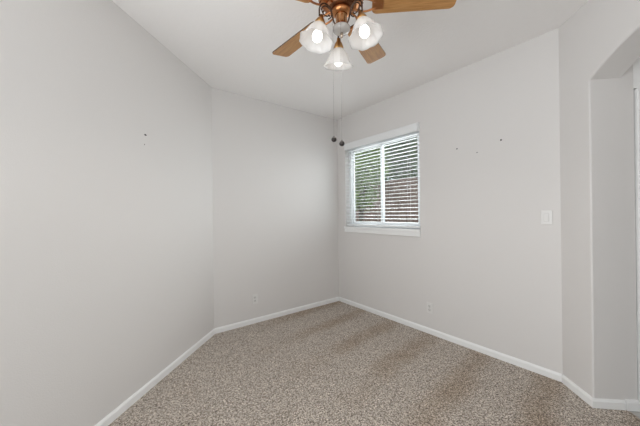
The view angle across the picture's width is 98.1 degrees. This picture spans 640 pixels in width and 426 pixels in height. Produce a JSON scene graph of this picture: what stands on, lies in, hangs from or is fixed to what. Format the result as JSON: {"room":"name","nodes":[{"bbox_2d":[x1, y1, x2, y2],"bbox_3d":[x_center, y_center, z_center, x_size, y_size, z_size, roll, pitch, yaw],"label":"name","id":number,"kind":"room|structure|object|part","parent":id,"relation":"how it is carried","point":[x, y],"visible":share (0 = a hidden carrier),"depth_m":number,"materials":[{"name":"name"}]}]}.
{"room":"empty bedroom","nodes":[
{"label":"empty bedroom","id":0,"kind":"room"},
{"bbox_2d":[0,0,213,425],"bbox_3d":[-1.473,-0.028,1.453,0.141,2.740,3.424,-1,0,7],"label":"wall","id":1,"kind":"structure","parent":0,"point":[107,279],"depth_m":1.68,"materials":[{"name":"white paint"}]},
{"bbox_2d":[95,329,214,425],"bbox_3d":[-1.382,1.312,1.442,0.013,0.060,3.297,-1,0,7],"label":"baseboard","id":2,"kind":"structure","parent":1,"relation":"attached to","point":[137,395],"depth_m":2.11,"materials":[{"name":"white wood"}]},
{"bbox_2d":[211,87,338,328],"bbox_3d":[-0.469,-0.036,3.729,2.046,2.740,0.140,-1,0,-38],"label":"wall","id":3,"kind":"structure","parent":0,"point":[275,168],"depth_m":3.52,"materials":[{"name":"white paint"}]},
{"bbox_2d":[252,294,257,303],"bbox_3d":[-0.791,1.047,3.375,0.072,0.115,0.010,-1,0,-38],"label":"wall outlet","id":4,"kind":"object","parent":3,"relation":"attached to","point":[255,296],"visible":1,"depth_m":3.37,"materials":[{"name":"white plastic"}]},
{"bbox_2d":[215,297,338,333],"bbox_3d":[-0.443,1.304,3.639,1.830,0.060,0.013,-1,0,-38],"label":"baseboard","id":5,"kind":"structure","parent":3,"relation":"attached to","point":[305,307],"depth_m":3.51,"materials":[{"name":"white wood"}]},
{"bbox_2d":[112,0,587,119],"bbox_3d":[-0.038,-1.474,1.166,4.467,0.120,4.750,-1,0,-38],"label":"ceiling","id":6,"kind":"structure","parent":0,"point":[230,45],"depth_m":2.29,"materials":[{"name":"white paint"}]},
{"bbox_2d":[272,0,455,145],"bbox_3d":[0.091,-0.884,1.530,1.173,1.062,1.144,-1,0,-38],"label":"ceiling fan","id":7,"kind":"object","parent":6,"relation":"hanging from","point":[365,34],"visible":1,"depth_m":1.48,"materials":[{"name":"orange metal"}]},
{"bbox_3d":[-0.140,-1.115,1.796,0.142,0.006,0.438,-16,10,-41],"label":"blade","id":8,"kind":"part","parent":7,"relation":"part of","materials":[{"name":"brown wood"}]},
{"bbox_3d":[-0.011,-0.928,1.433,0.185,0.104,0.181,14,-8,-30],"label":"lamp shade","id":9,"kind":"part","parent":7,"relation":"part of","materials":[{"name":"white glass"}]},
{"bbox_3d":[-0.011,-0.926,1.433,0.055,0.094,0.055,14,-8,-30],"label":"bulb","id":10,"kind":"part","parent":7,"relation":"part of","materials":[{"name":"white glass"}]},
{"bbox_3d":[0.039,-1.055,1.463,0.108,0.096,0.008,-1,0,-31],"label":"light arm","id":11,"kind":"part","parent":7,"relation":"part of","materials":[{"name":"brown metal"}]},
{"bbox_3d":[0.110,-0.929,1.659,0.181,0.104,0.185,-1,13,-3],"label":"lamp shade","id":12,"kind":"part","parent":7,"relation":"part of","materials":[{"name":"white glass"}]},
{"bbox_3d":[0.111,-0.728,1.460,0.002,0.702,0.002,-1,0,-38],"label":"pull chain","id":13,"kind":"part","parent":7,"relation":"part of","materials":[{"name":"silver metal"}]},
{"bbox_3d":[0.179,-1.056,1.445,0.008,0.096,0.108,-1,0,-44],"label":"light arm","id":14,"kind":"part","parent":7,"relation":"part of","materials":[{"name":"brown metal"}]},
{"bbox_3d":[0.222,-0.929,1.402,0.055,0.094,0.055,-1,-13,-44],"label":"bulb","id":15,"kind":"part","parent":7,"relation":"part of","materials":[{"name":"white glass"}]},
{"bbox_3d":[0.222,-0.931,1.402,0.181,0.104,0.185,-1,-13,-44],"label":"lamp shade","id":16,"kind":"part","parent":7,"relation":"part of","materials":[{"name":"white glass"}]},
{"bbox_3d":[0.309,-1.120,1.842,0.142,0.006,0.438,-14,-7,30],"label":"blade","id":17,"kind":"part","parent":7,"relation":"part of","materials":[{"name":"brown wood"}]},
{"bbox_3d":[0.496,-1.123,1.462,0.438,0.006,0.142,-1,-12,7],"label":"blade","id":18,"kind":"part","parent":7,"relation":"part of","materials":[{"name":"brown wood"}]},
{"bbox_2d":[108,301,639,425],"bbox_3d":[0.718,1.378,1.038,5.183,0.120,5.549,-1,0,-38],"label":"floor","id":19,"kind":"structure","parent":0,"point":[338,363],"depth_m":2.14,"materials":[{"name":"carpet"}]},
{"bbox_2d":[337,28,562,374],"bbox_3d":[1.098,-0.054,3.255,0.141,2.740,2.803,-1,0,-38],"label":"wall","id":20,"kind":"structure","parent":0,"point":[490,271],"depth_m":2.61,"materials":[{"name":"white paint"}]},
{"bbox_2d":[344,132,420,236],"bbox_3d":[0.784,-0.349,3.624,0.160,1.239,1.236,-1,0,-38],"label":"window","id":21,"kind":"structure","parent":20,"relation":"in","point":[416,232],"depth_m":3.64,"materials":[{"name":"white plastic"}]},
{"bbox_3d":[0.668,-0.384,3.880,0.018,1.079,0.583,-1,0,-38],"label":"sash","id":22,"kind":"part","parent":21,"relation":"part of","materials":[{"name":"white plastic"}]},
{"bbox_2d":[344,122,419,227],"bbox_3d":[0.754,-0.415,3.593,0.103,1.184,1.218,-1,0,-38],"label":"window blind","id":23,"kind":"object","parent":21,"relation":"attached to","point":[413,128],"visible":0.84,"depth_m":3.50,"materials":[{"name":"white plastic"}]},
{"bbox_3d":[0.775,0.165,3.612,0.050,0.022,1.196,-1,0,-38],"label":"rail","id":24,"kind":"part","parent":23,"relation":"part of","materials":[{"name":"white plastic"}]},
{"bbox_3d":[1.044,-0.384,3.256,0.056,1.078,0.002,-1,0,-38],"label":"ladder cord","id":25,"kind":"part","parent":23,"relation":"part of","materials":[{"name":"white fabric"}]},
{"bbox_3d":[0.770,0.205,3.608,0.110,0.031,1.236,-1,0,-38],"label":"sill","id":26,"kind":"part","parent":21,"relation":"part of","materials":[{"name":"white wood"}]},
{"bbox_3d":[0.986,-0.388,3.435,0.018,1.079,0.583,-1,0,-38],"label":"sash","id":27,"kind":"part","parent":21,"relation":"part of","materials":[{"name":"white plastic"}]},
{"bbox_2d":[427,302,432,313],"bbox_3d":[1.194,1.034,3.022,0.010,0.115,0.072,-1,0,-38],"label":"wall outlet","id":28,"kind":"object","parent":20,"relation":"attached to","point":[429,305],"visible":1,"depth_m":3.02,"materials":[{"name":"white plastic"}]},
{"bbox_2d":[339,297,561,381],"bbox_3d":[1.080,1.286,3.171,0.013,0.060,2.587,-1,0,-38],"label":"baseboard","id":29,"kind":"structure","parent":20,"relation":"attached to","point":[540,370],"depth_m":2.70,"materials":[{"name":"white wood"}]},
{"bbox_2d":[541,210,551,224],"bbox_3d":[1.805,0.035,2.213,0.014,0.115,0.072,-1,0,-38],"label":"light switch","id":30,"kind":"object","parent":20,"relation":"attached to","point":[546,215],"visible":1,"depth_m":2.21,"materials":[{"name":"white plastic"}]},
{"bbox_2d":[559,0,639,399],"bbox_3d":[1.785,-0.065,0.829,0.186,2.740,2.638,-1,0,7],"label":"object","id":31,"kind":"structure","parent":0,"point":[600,41],"depth_m":1.87,"materials":[{"name":"white paint"}]},
{"bbox_2d":[561,375,625,409],"bbox_3d":[1.942,1.275,1.989,0.195,0.060,0.286,-1,0,7],"label":"baseboard","id":32,"kind":"structure","parent":31,"relation":"attached to","point":[600,403],"depth_m":1.86,"materials":[{"name":"white wood"}]},
{"bbox_2d":[620,65,637,399],"bbox_3d":[2.764,0.076,1.812,1.500,2.440,0.120,-1,0,7],"label":"wall","id":33,"kind":"structure","parent":0,"point":[627,90],"depth_m":1.84,"materials":[{"name":"white paint"}]},
{"bbox_2d":[625,399,639,411],"bbox_3d":[2.063,1.270,1.833,0.073,0.068,0.017,-1,0,7],"label":"baseboard","id":34,"kind":"structure","parent":33,"relation":"attached to","point":[631,404],"depth_m":1.83,"materials":[{"name":"white wood"}]},
{"bbox_2d":[633,57,639,401],"bbox_3d":[2.794,0.075,1.753,1.426,2.440,0.048,-1,0,7],"label":"trim","id":35,"kind":"structure","parent":33,"relation":"attached to","point":[636,66],"depth_m":1.84,"materials":[{"name":"white wood"}]},
{"label":"outside","id":36,"kind":"structure","parent":0,"visible":0},
{"bbox_3d":[3.858,1.646,10.529,13.063,0.200,24.000,-1,0,-38],"label":"ground","id":37,"kind":"structure","parent":36,"visible":0},
{"bbox_2d":[355,146,389,220],"bbox_3d":[0.972,-0.152,6.091,1.082,3.456,1.488,-1,0,-19],"label":"tree","id":38,"kind":"object","parent":37,"relation":"on","point":[361,191],"visible":0.46,"depth_m":5.84,"materials":[{"name":"green plant"}]},
{"bbox_2d":[355,177,417,222],"bbox_3d":[1.154,0.396,7.462,0.151,2.352,8.022,-1,0,-38],"label":"wooden fence","id":39,"kind":"object","parent":37,"relation":"on","point":[414,199],"visible":0.02,"depth_m":6.48,"materials":[{"name":"wood"}]},
{"bbox_2d":[365,137,417,181],"bbox_3d":[2.688,-1.081,8.559,2.273,5.284,3.711,-1,0,-38],"label":"tree","id":40,"kind":"object","parent":37,"relation":"on","point":[415,174],"visible":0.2,"depth_m":8.09,"materials":[{"name":"green plant"}]}
]}

